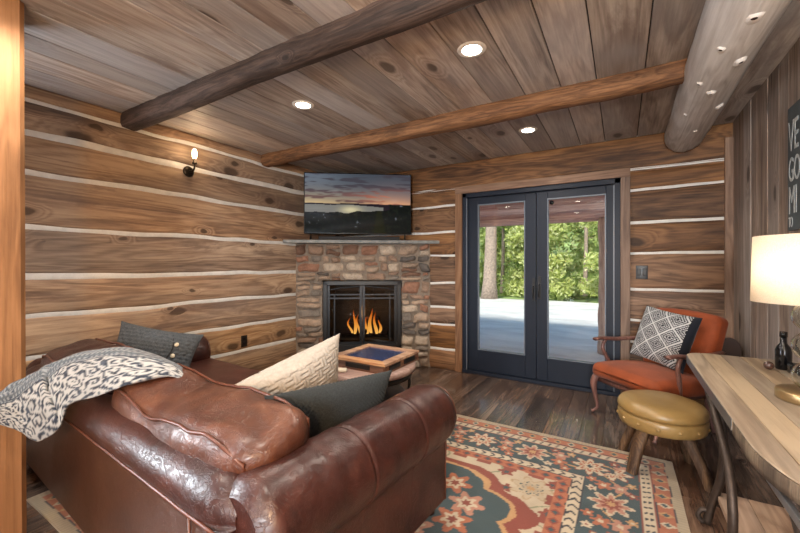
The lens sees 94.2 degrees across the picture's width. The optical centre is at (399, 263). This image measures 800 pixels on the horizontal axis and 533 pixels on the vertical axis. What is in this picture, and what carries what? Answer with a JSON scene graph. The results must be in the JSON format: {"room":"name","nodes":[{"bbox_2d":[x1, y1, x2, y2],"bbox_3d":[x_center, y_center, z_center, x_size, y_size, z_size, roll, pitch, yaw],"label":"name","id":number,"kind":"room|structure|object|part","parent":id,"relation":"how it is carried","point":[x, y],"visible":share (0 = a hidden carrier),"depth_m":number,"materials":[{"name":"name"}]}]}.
{"room":"cabin living room","nodes":[
{"label":"cabin living room","id":0,"kind":"room"},
{"bbox_2d":[24,84,343,370],"bbox_3d":[-2.510,0.020,2.441,0.127,2.500,6.820,0,0,31],"label":"wall","id":1,"kind":"structure","parent":0,"point":[116,230],"depth_m":3.09,"materials":[{"name":"brown wood"}]},
{"bbox_2d":[183,149,196,176],"bbox_3d":[-1.851,-0.901,3.311,0.120,0.238,0.096,0,0,31],"label":"wall sconce","id":2,"kind":"object","parent":1,"relation":"attached to","point":[188,171],"visible":1,"depth_m":3.30,"materials":[{"name":"brown metal"}]},
{"bbox_3d":[-1.893,-0.830,3.337,0.020,0.096,0.096,0,0,31],"label":"plate","id":3,"kind":"part","parent":2,"relation":"part of","materials":[{"name":"brown metal"}]},
{"bbox_3d":[-1.844,-0.873,3.308,0.105,0.114,0.044,0,0,31],"label":"arm","id":4,"kind":"part","parent":2,"relation":"part of","materials":[{"name":"brown metal"}]},
{"bbox_3d":[-1.818,-0.975,3.292,0.042,0.090,0.042,0,0,31],"label":"bulb","id":5,"kind":"part","parent":2,"relation":"part of","materials":[{"name":"white glass"}]},
{"bbox_2d":[241,335,246,346],"bbox_3d":[-1.605,0.795,3.834,0.010,0.118,0.072,0,0,31],"label":"wall outlet","id":6,"kind":"object","parent":1,"relation":"attached to","point":[243,338],"visible":1,"depth_m":3.83,"materials":[{"name":"black plastic"}]},
{"bbox_2d":[26,367,783,532],"bbox_3d":[-0.692,1.275,1.339,4.340,0.050,6.790,0,0,31],"label":"floor","id":7,"kind":"structure","parent":0,"point":[555,411],"depth_m":2.88,"materials":[{"name":"brown wood"}]},
{"bbox_2d":[0,0,26,532],"bbox_3d":[-1.880,0.035,1.614,0.335,2.430,0.305,0,0,31],"label":"door frame","id":8,"kind":"structure","parent":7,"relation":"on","point":[13,505],"depth_m":1.63,"materials":[{"name":"brown wood"}]},
{"bbox_2d":[26,414,690,532],"bbox_3d":[-0.131,1.245,2.149,2.978,0.009,2.210,0,0,31],"label":"rug","id":9,"kind":"object","parent":7,"relation":"on","point":[501,478],"visible":0.27,"depth_m":2.05,"materials":[{"name":"multicoloured fabric"}]},
{"bbox_2d":[26,336,456,532],"bbox_3d":[-1.080,0.857,2.092,2.577,0.765,1.152,0,0,35],"label":"sofa","id":10,"kind":"object","parent":9,"relation":"on","point":[198,451],"visible":0.69,"depth_m":1.33,"materials":[{"name":"brown leather"}]},
{"bbox_2d":[40,339,122,394],"bbox_3d":[-1.716,0.665,2.138,1.004,0.376,0.388,0,0,35],"label":"cushion","id":11,"kind":"object","parent":10,"relation":"on","point":[59,353],"depth_m":2.21,"materials":[{"name":"fabric"}]},
{"bbox_2d":[0,347,182,441],"bbox_3d":[-1.319,0.585,1.687,0.807,0.363,0.300,0,0,-10],"label":"throw blanket","id":12,"kind":"object","parent":10,"relation":"on","point":[35,405],"visible":0.91,"depth_m":1.61,"materials":[{"name":"beige fabric"}]},
{"bbox_3d":[-2.006,0.884,2.755,0.298,0.581,1.080,0,0,35],"label":"arm","id":13,"kind":"part","parent":10,"relation":"part of","materials":[{"name":"brown leather"}]},
{"bbox_3d":[-1.352,0.892,1.700,2.280,0.567,0.197,0,0,35],"label":"frame","id":14,"kind":"part","parent":10,"relation":"part of","materials":[{"name":"brown leather"}]},
{"bbox_2d":[116,321,203,366],"bbox_3d":[-1.733,0.645,2.619,0.608,0.490,0.222,0,0,-16],"label":"throw pillow","id":15,"kind":"object","parent":10,"relation":"on","point":[180,348],"visible":0.37,"depth_m":2.61,"materials":[{"name":"grey fabric"}]},
{"bbox_2d":[111,368,307,473],"bbox_3d":[-0.771,0.660,1.486,1.060,0.356,0.387,0,0,35],"label":"cushion","id":16,"kind":"object","parent":10,"relation":"on","point":[208,425],"depth_m":1.27,"materials":[{"name":"brown leather"}]},
{"bbox_2d":[190,358,260,384],"bbox_3d":[-1.436,0.853,2.462,1.000,0.194,0.950,0,0,35],"label":"seat cushion","id":17,"kind":"object","parent":10,"relation":"on","point":[221,371],"depth_m":2.68,"materials":[{"name":"brown leather"}]},
{"bbox_2d":[235,333,339,394],"bbox_3d":[-0.562,0.660,1.826,0.241,0.569,0.794,0,0,41],"label":"throw pillow","id":18,"kind":"object","parent":10,"relation":"on","point":[317,365],"visible":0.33,"depth_m":1.79,"materials":[{"name":"beige fabric"}]},
{"bbox_2d":[264,370,391,437],"bbox_3d":[-0.313,0.685,1.614,0.629,0.400,0.213,0,0,-43],"label":"throw pillow","id":19,"kind":"object","parent":10,"relation":"on","point":[327,406],"visible":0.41,"depth_m":1.54,"materials":[{"name":"grey fabric"}]},
{"bbox_3d":[-0.135,0.885,1.453,0.295,0.580,1.080,0,0,35],"label":"arm","id":20,"kind":"part","parent":10,"relation":"part of","materials":[{"name":"brown leather"}]},
{"bbox_2d":[338,352,415,401],"bbox_3d":[-0.302,1.019,3.045,0.864,0.439,0.864,0,0,31],"label":"coffee table","id":21,"kind":"object","parent":9,"relation":"on","point":[403,374],"visible":0.13,"depth_m":2.79,"materials":[{"name":"brown wood"}]},
{"bbox_2d":[338,368,346,372],"bbox_3d":[-0.449,0.787,2.760,0.110,0.025,0.060,0,0,2],"label":"dish","id":22,"kind":"object","parent":21,"relation":"on","point":[340,370],"visible":0.49,"depth_m":2.73,"materials":[{"name":"ceramic"}]},
{"bbox_2d":[338,343,418,373],"bbox_3d":[-0.197,0.760,3.017,0.522,0.078,0.522,0,0,31],"label":"display box","id":23,"kind":"object","parent":21,"relation":"on","point":[371,358],"visible":0.84,"depth_m":2.90,"materials":[{"name":"brown wood"}]},
{"bbox_3d":[-0.320,0.765,2.790,0.220,0.032,0.006,0,0,31],"label":"drawer","id":24,"kind":"part","parent":23,"relation":"part of","materials":[{"name":"brown wood"}]},
{"bbox_3d":[-0.197,0.733,3.017,0.370,0.008,0.370,0,0,31],"label":"lid glass","id":25,"kind":"part","parent":23,"relation":"part of","materials":[{"name":"blue glass"}]},
{"bbox_3d":[-0.036,0.764,2.782,0.006,0.034,0.150,0,0,31],"label":"drawer","id":26,"kind":"part","parent":23,"relation":"part of","materials":[{"name":"brown wood"}]},
{"bbox_3d":[0.076,0.764,2.971,0.006,0.034,0.170,0,0,31],"label":"drawer","id":27,"kind":"part","parent":23,"relation":"part of","materials":[{"name":"brown wood"}]},
{"bbox_2d":[383,384,404,401],"bbox_3d":[-0.302,1.052,3.045,0.690,0.025,0.690,0,0,31],"label":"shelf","id":28,"kind":"object","parent":21,"relation":"attached to","point":[391,391],"depth_m":3.03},
{"bbox_3d":[0.054,1.058,2.977,0.068,0.361,0.023,0,0,11],"label":"leg","id":29,"kind":"part","parent":21,"relation":"part of","materials":[{"name":"black metal"}]},
{"bbox_2d":[616,390,713,492],"bbox_3d":[1.598,1.033,2.272,0.479,0.430,0.471,0,0,31],"label":"stool","id":30,"kind":"object","parent":9,"relation":"on","point":[646,413],"visible":1,"depth_m":2.15,"materials":[{"name":"yellow leather"}]},
{"bbox_3d":[1.518,1.115,2.446,0.068,0.266,0.153,0,0,-22],"label":"leg","id":31,"kind":"part","parent":30,"relation":"part of","materials":[{"name":"brown wood"}]},
{"bbox_3d":[1.424,1.111,2.220,0.135,0.258,0.068,0,0,-20],"label":"leg","id":32,"kind":"part","parent":30,"relation":"part of","materials":[{"name":"brown wood"}]},
{"bbox_3d":[1.596,0.858,2.273,0.464,0.080,0.464,0,0,31],"label":"seat","id":33,"kind":"part","parent":30,"relation":"part of","materials":[{"name":"yellow leather"}]},
{"bbox_3d":[1.772,1.115,2.319,0.137,0.266,0.069,0,0,-16],"label":"leg","id":34,"kind":"part","parent":30,"relation":"part of","materials":[{"name":"brown wood"}]},
{"bbox_3d":[1.685,1.115,2.104,0.067,0.266,0.158,0,0,-29],"label":"leg","id":35,"kind":"part","parent":30,"relation":"part of","materials":[{"name":"brown wood"}]},
{"bbox_2d":[283,239,438,366],"bbox_3d":[-0.475,0.489,4.789,1.827,1.542,0.880,0,0,-5],"label":"fireplace","id":36,"kind":"object","parent":7,"relation":"on","point":[356,310],"visible":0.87,"depth_m":4.47,"materials":[{"name":"stone"}]},
{"bbox_3d":[-0.662,0.613,4.466,0.409,0.705,0.025,0,0,-3],"label":"fire door","id":37,"kind":"part","parent":36,"relation":"part of","materials":[{"name":"metal"}]},
{"bbox_2d":[304,172,410,239],"bbox_3d":[-0.501,-0.683,4.473,1.275,0.799,0.146,0,0,-6],"label":"television","id":38,"kind":"object","parent":36,"relation":"on","point":[334,203],"visible":1,"depth_m":4.43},
{"bbox_2d":[319,236,399,239],"bbox_3d":[-0.477,-0.303,4.393,0.950,0.042,0.055,0,0,-6],"label":"soundbar","id":39,"kind":"object","parent":36,"relation":"on","point":[320,237],"visible":0.9,"depth_m":4.36,"materials":[{"name":"plastic"}]},
{"bbox_3d":[-0.454,0.642,4.487,0.937,0.875,0.032,0,0,-3],"label":"fire screen frame","id":40,"kind":"part","parent":36,"relation":"part of","materials":[{"name":"black metal"}]},
{"bbox_3d":[-0.245,0.613,4.485,0.409,0.705,0.025,0,0,-3],"label":"fire door","id":41,"kind":"part","parent":36,"relation":"part of","materials":[{"name":"metal"}]},
{"bbox_2d":[590,308,728,444],"bbox_3d":[2.015,0.807,2.937,0.731,0.886,0.731,0,0,-14],"label":"armchair","id":42,"kind":"object","parent":7,"relation":"on","point":[624,375],"visible":0.67,"depth_m":2.76,"materials":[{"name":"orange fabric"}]},
{"bbox_3d":[1.649,1.077,3.135,0.082,0.346,0.057,0,0,22],"label":"leg","id":43,"kind":"part","parent":42,"relation":"part of","materials":[{"name":"brown wood"}]},
{"bbox_3d":[1.941,0.784,3.249,0.556,0.320,0.090,0,0,-14],"label":"arm","id":44,"kind":"part","parent":42,"relation":"part of","materials":[{"name":"brown wood"}]},
{"bbox_3d":[1.946,0.883,2.920,0.590,0.178,0.620,0,0,-14],"label":"seat","id":45,"kind":"part","parent":42,"relation":"part of","materials":[{"name":"orange fabric"}]},
{"bbox_3d":[1.958,0.960,2.923,0.537,0.052,0.572,0,0,-14],"label":"seat frame","id":46,"kind":"part","parent":42,"relation":"part of","materials":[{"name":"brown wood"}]},
{"bbox_3d":[1.787,1.077,2.590,0.057,0.346,0.082,0,0,39],"label":"leg","id":47,"kind":"part","parent":42,"relation":"part of","materials":[{"name":"brown wood"}]},
{"bbox_2d":[630,305,702,373],"bbox_3d":[2.106,0.585,2.976,0.206,0.463,0.505,0,0,-13],"label":"accent pillow","id":48,"kind":"object","parent":42,"relation":"on","point":[660,333],"visible":0.94,"depth_m":2.90,"materials":[{"name":"white fabric"}]},
{"bbox_3d":[2.250,0.625,2.997,0.245,0.521,0.588,0,0,-14],"label":"backrest","id":49,"kind":"part","parent":42,"relation":"part of","materials":[{"name":"orange fabric"}]},
{"bbox_3d":[2.098,0.784,2.627,0.556,0.320,0.090,0,0,-14],"label":"arm","id":50,"kind":"part","parent":42,"relation":"part of","materials":[{"name":"brown wood"}]},
{"bbox_3d":[2.292,1.098,2.755,0.103,0.303,0.044,0,0,-14],"label":"leg","id":51,"kind":"part","parent":42,"relation":"part of","materials":[{"name":"brown wood"}]},
{"bbox_2d":[722,338,741,425],"bbox_3d":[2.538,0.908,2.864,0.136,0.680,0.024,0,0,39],"label":"chair","id":52,"kind":"object","parent":7,"relation":"on","point":[731,346],"visible":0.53,"depth_m":2.85,"materials":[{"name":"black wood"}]},
{"bbox_2d":[686,353,799,532],"bbox_3d":[1.390,0.868,1.284,0.481,0.756,1.600,0,0,31],"label":"console table","id":53,"kind":"object","parent":7,"relation":"on","point":[739,391],"visible":0.98,"depth_m":1.43,"materials":[{"name":"wood"}]},
{"bbox_3d":[1.494,0.893,1.763,0.098,0.696,0.034,0,0,31],"label":"leg","id":54,"kind":"part","parent":53,"relation":"part of","materials":[{"name":"metal"}]},
{"bbox_2d":[718,493,793,532],"bbox_3d":[1.392,1.103,1.271,0.313,0.025,1.010,0,0,31],"label":"shelf","id":55,"kind":"object","parent":53,"relation":"attached to","point":[754,516],"depth_m":1.61,"materials":[{"name":"brown wood"}]},
{"bbox_3d":[0.964,0.515,0.904,0.125,0.045,0.588,0,0,10],"label":"edge trim","id":56,"kind":"part","parent":53,"relation":"part of","materials":[{"name":"brown wood"}]},
{"bbox_2d":[763,361,774,369],"bbox_3d":[1.712,0.470,1.727,0.038,0.038,0.038,0,0,31],"label":"glass ball","id":57,"kind":"object","parent":53,"relation":"on","point":[769,365],"visible":1,"depth_m":1.72,"materials":[{"name":"glass"}]},
{"bbox_2d":[750,233,799,405],"bbox_3d":[1.464,0.194,1.321,0.322,0.592,0.322,0,0,31],"label":"table lamp","id":58,"kind":"object","parent":53,"relation":"on","point":[775,259],"visible":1,"depth_m":1.31,"materials":[{"name":"white fabric"}]},
{"bbox_3d":[1.464,0.018,1.321,0.322,0.242,0.322,0,0,31],"label":"lamp shade","id":59,"kind":"part","parent":58,"relation":"part of","materials":[{"name":"fabric"}]},
{"bbox_3d":[1.398,0.553,1.274,0.445,0.050,1.522,0,0,31],"label":"steel frame","id":60,"kind":"part","parent":53,"relation":"part of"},
{"bbox_2d":[775,331,792,370],"bbox_3d":[1.784,0.402,1.730,0.058,0.175,0.058,0,0,31],"label":"bottle","id":61,"kind":"object","parent":53,"relation":"on","point":[783,352],"visible":0.89,"depth_m":1.72,"materials":[{"name":"black glass"}]},
{"bbox_2d":[787,362,797,372],"bbox_3d":[1.746,0.465,1.637,0.050,0.050,0.070,0,0,31],"label":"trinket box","id":62,"kind":"object","parent":53,"relation":"on","point":[790,365],"visible":0.44,"depth_m":1.64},
{"bbox_3d":[1.012,0.893,0.956,0.098,0.696,0.034,0,0,31],"label":"leg","id":63,"kind":"part","parent":53,"relation":"part of","materials":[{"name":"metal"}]},
{"bbox_2d":[20,0,799,173],"bbox_3d":[-0.697,-1.210,1.330,4.340,0.060,6.770,0,0,31],"label":"ceiling","id":64,"kind":"structure","parent":0,"point":[120,56],"depth_m":2.21,"materials":[{"name":"brown wood"}]},
{"bbox_2d":[120,0,485,130],"bbox_3d":[-0.554,-1.114,1.999,3.680,0.132,0.151,0,0,31],"label":"ceiling beam","id":65,"kind":"structure","parent":64,"relation":"attached to","point":[380,19],"depth_m":1.93,"materials":[{"name":"brown wood"}]},
{"bbox_2d":[292,100,313,109],"bbox_3d":[-0.718,-1.177,2.758,0.160,0.006,0.160,0,0,31],"label":"recessed light","id":66,"kind":"object","parent":64,"relation":"in","point":[303,105],"visible":1,"depth_m":2.74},
{"bbox_2d":[457,41,486,57],"bbox_3d":[0.395,-1.177,2.047,0.160,0.006,0.160,0,0,31],"label":"recessed light","id":67,"kind":"object","parent":64,"relation":"in","point":[473,50],"visible":1,"depth_m":2.04,"materials":[{"name":"white"}]},
{"bbox_2d":[261,58,687,166],"bbox_3d":[0.114,-1.114,3.118,3.680,0.131,0.159,0,0,31],"label":"ceiling beam","id":68,"kind":"structure","parent":64,"relation":"attached to","point":[661,76],"depth_m":2.68,"materials":[{"name":"brown wood"}]},
{"bbox_2d":[519,127,537,133],"bbox_3d":[1.128,-1.177,3.275,0.160,0.006,0.160,0,0,31],"label":"recessed light","id":69,"kind":"object","parent":64,"relation":"in","point":[525,130],"visible":1,"depth_m":3.27,"materials":[{"name":"white"}]},
{"bbox_2d":[664,0,791,151],"bbox_3d":[0.766,-1.102,0.393,0.300,0.300,6.600,0,0,31],"label":"log","id":70,"kind":"object","parent":64,"relation":"attached to","point":[730,34],"visible":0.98,"depth_m":1.81,"materials":[{"name":"brown wood"}]},
{"bbox_2d":[344,123,732,406],"bbox_3d":[1.026,0.020,4.217,4.340,2.500,0.167,0,0,31],"label":"wall","id":71,"kind":"structure","parent":0,"point":[677,198],"depth_m":3.40,"materials":[{"name":"brown wood"}]},
{"bbox_2d":[462,178,620,396],"bbox_3d":[1.424,0.220,3.943,1.573,2.060,0.168,0,0,31],"label":"door","id":72,"kind":"structure","parent":71,"relation":"in","point":[535,366],"depth_m":3.92,"materials":[{"name":"paint"}]},
{"bbox_3d":[1.122,0.228,4.134,0.755,1.971,0.050,0,0,31],"label":"panel","id":73,"kind":"part","parent":72,"relation":"part of","materials":[{"name":"glass"}]},
{"bbox_3d":[1.397,0.270,3.901,0.032,0.240,0.068,0,0,31],"label":"handle","id":74,"kind":"part","parent":72,"relation":"part of","materials":[{"name":"black metal"}]},
{"bbox_3d":[1.446,0.250,3.872,0.032,0.240,0.068,0,0,31],"label":"handle","id":75,"kind":"part","parent":72,"relation":"part of","materials":[{"name":"black metal"}]},
{"bbox_3d":[1.750,0.228,3.748,0.708,1.971,0.050,0,0,31],"label":"panel","id":76,"kind":"part","parent":72,"relation":"part of","materials":[{"name":"glass"}]},
{"bbox_2d":[480,195,604,226],"bbox_3d":[1.957,-0.909,4.947,10.298,0.581,1.982,0,0,31],"label":"porch roof","id":77,"kind":"structure","parent":71,"relation":"attached to","point":[580,209],"depth_m":5.43,"materials":[{"name":"brown wood"}]},
{"bbox_2d":[455,168,629,392],"bbox_3d":[1.405,0.180,3.916,1.733,2.140,0.094,0,0,31],"label":"trim","id":78,"kind":"structure","parent":71,"relation":"attached to","point":[624,174],"depth_m":3.69,"materials":[{"name":"brown wood"}]},
{"bbox_2d":[636,265,647,278],"bbox_3d":[2.215,0.075,3.409,0.092,0.125,0.011,0,0,31],"label":"light switch","id":79,"kind":"object","parent":71,"relation":"attached to","point":[641,270],"visible":1,"depth_m":3.41,"materials":[{"name":"black metal"}]},
{"bbox_2d":[724,137,733,338],"bbox_3d":[2.732,0.100,3.089,0.055,2.300,0.035,0,0,31],"label":"trim","id":80,"kind":"structure","parent":71,"relation":"attached to","point":[728,141],"depth_m":3.07,"materials":[{"name":"brown wood"}]},
{"bbox_2d":[733,37,799,361],"bbox_3d":[1.131,0.020,0.239,0.124,2.500,6.770,0,0,31],"label":"wall","id":81,"kind":"structure","parent":0,"point":[760,130],"depth_m":2.42,"materials":[{"name":"brown wood"}]},
{"bbox_2d":[788,99,799,230],"bbox_3d":[1.941,-0.503,1.744,0.020,0.653,0.585,0,0,31],"label":"wall sign","id":82,"kind":"object","parent":81,"relation":"attached to","point":[794,110],"visible":1,"depth_m":1.92,"materials":[{"name":"grey wood"}]},
{"label":"outside","id":83,"kind":"structure","parent":0,"visible":0},
{"bbox_2d":[480,298,604,361],"bbox_3d":[1.165,1.267,9.757,24.000,0.094,9.530,0,0,31],"label":"patio","id":84,"kind":"structure","parent":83,"point":[573,326],"depth_m":7.27,"materials":[{"name":"white snow"}]},
{"bbox_2d":[480,226,497,298],"bbox_3d":[2.934,-3.210,13.250,3.222,9.045,3.665,0,0,-32],"label":"tree","id":85,"kind":"object","parent":84,"relation":"on","point":[489,286],"visible":0.02,"depth_m":13.33,"materials":[{"name":"brown plant"}]},
{"bbox_2d":[597,217,604,354],"bbox_3d":[2.945,0.307,5.253,0.290,1.932,0.290,0,0,31],"label":"porch post","id":86,"kind":"object","parent":84,"relation":"on","point":[601,221],"visible":0.39,"depth_m":5.21,"materials":[{"name":"brown wood"}]},
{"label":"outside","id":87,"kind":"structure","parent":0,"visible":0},
{"bbox_2d":[480,226,597,302],"bbox_3d":[2.995,-1.120,24.531,60.000,6.136,18.000,0,0,31],"label":"hill","id":88,"kind":"structure","parent":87,"point":[588,300],"depth_m":18.39,"materials":[{"name":"green plant"}]},
{"bbox_2d":[497,225,522,292],"bbox_3d":[4.830,-2.198,16.559,2.269,7.004,2.606,0,0,-34],"label":"tree","id":89,"kind":"object","parent":88,"relation":"on","point":[500,237],"visible":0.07,"depth_m":16.52,"materials":[{"name":"green plant"}]},
{"bbox_2d":[500,223,576,297],"bbox_3d":[4.957,-1.498,13.867,2.360,5.604,2.543,0,0,-33],"label":"bush","id":90,"kind":"object","parent":88,"relation":"on","point":[515,236],"visible":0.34,"depth_m":13.53,"materials":[{"name":"green plant"}]},
{"bbox_2d":[480,222,597,299],"bbox_3d":[5.820,-0.832,20.560,14.726,6.099,4.016,0,0,31],"label":"foliage","id":91,"kind":"object","parent":88,"relation":"on","point":[577,237],"visible":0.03,"depth_m":18.57,"materials":[{"name":"green plant"}]},
{"bbox_2d":[556,223,598,295],"bbox_3d":[7.692,-2.261,15.236,2.563,7.131,2.671,0,0,14],"label":"tree","id":92,"kind":"object","parent":88,"relation":"on","point":[591,243],"visible":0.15,"depth_m":15.13,"materials":[{"name":"green plant"}]},
{"bbox_2d":[577,221,598,297],"bbox_3d":[6.994,-1.623,12.392,1.998,5.856,2.608,0,0,13],"label":"bush","id":93,"kind":"object","parent":88,"relation":"on","point":[590,287],"visible":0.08,"depth_m":12.80,"materials":[{"name":"green plant"}]}
]}

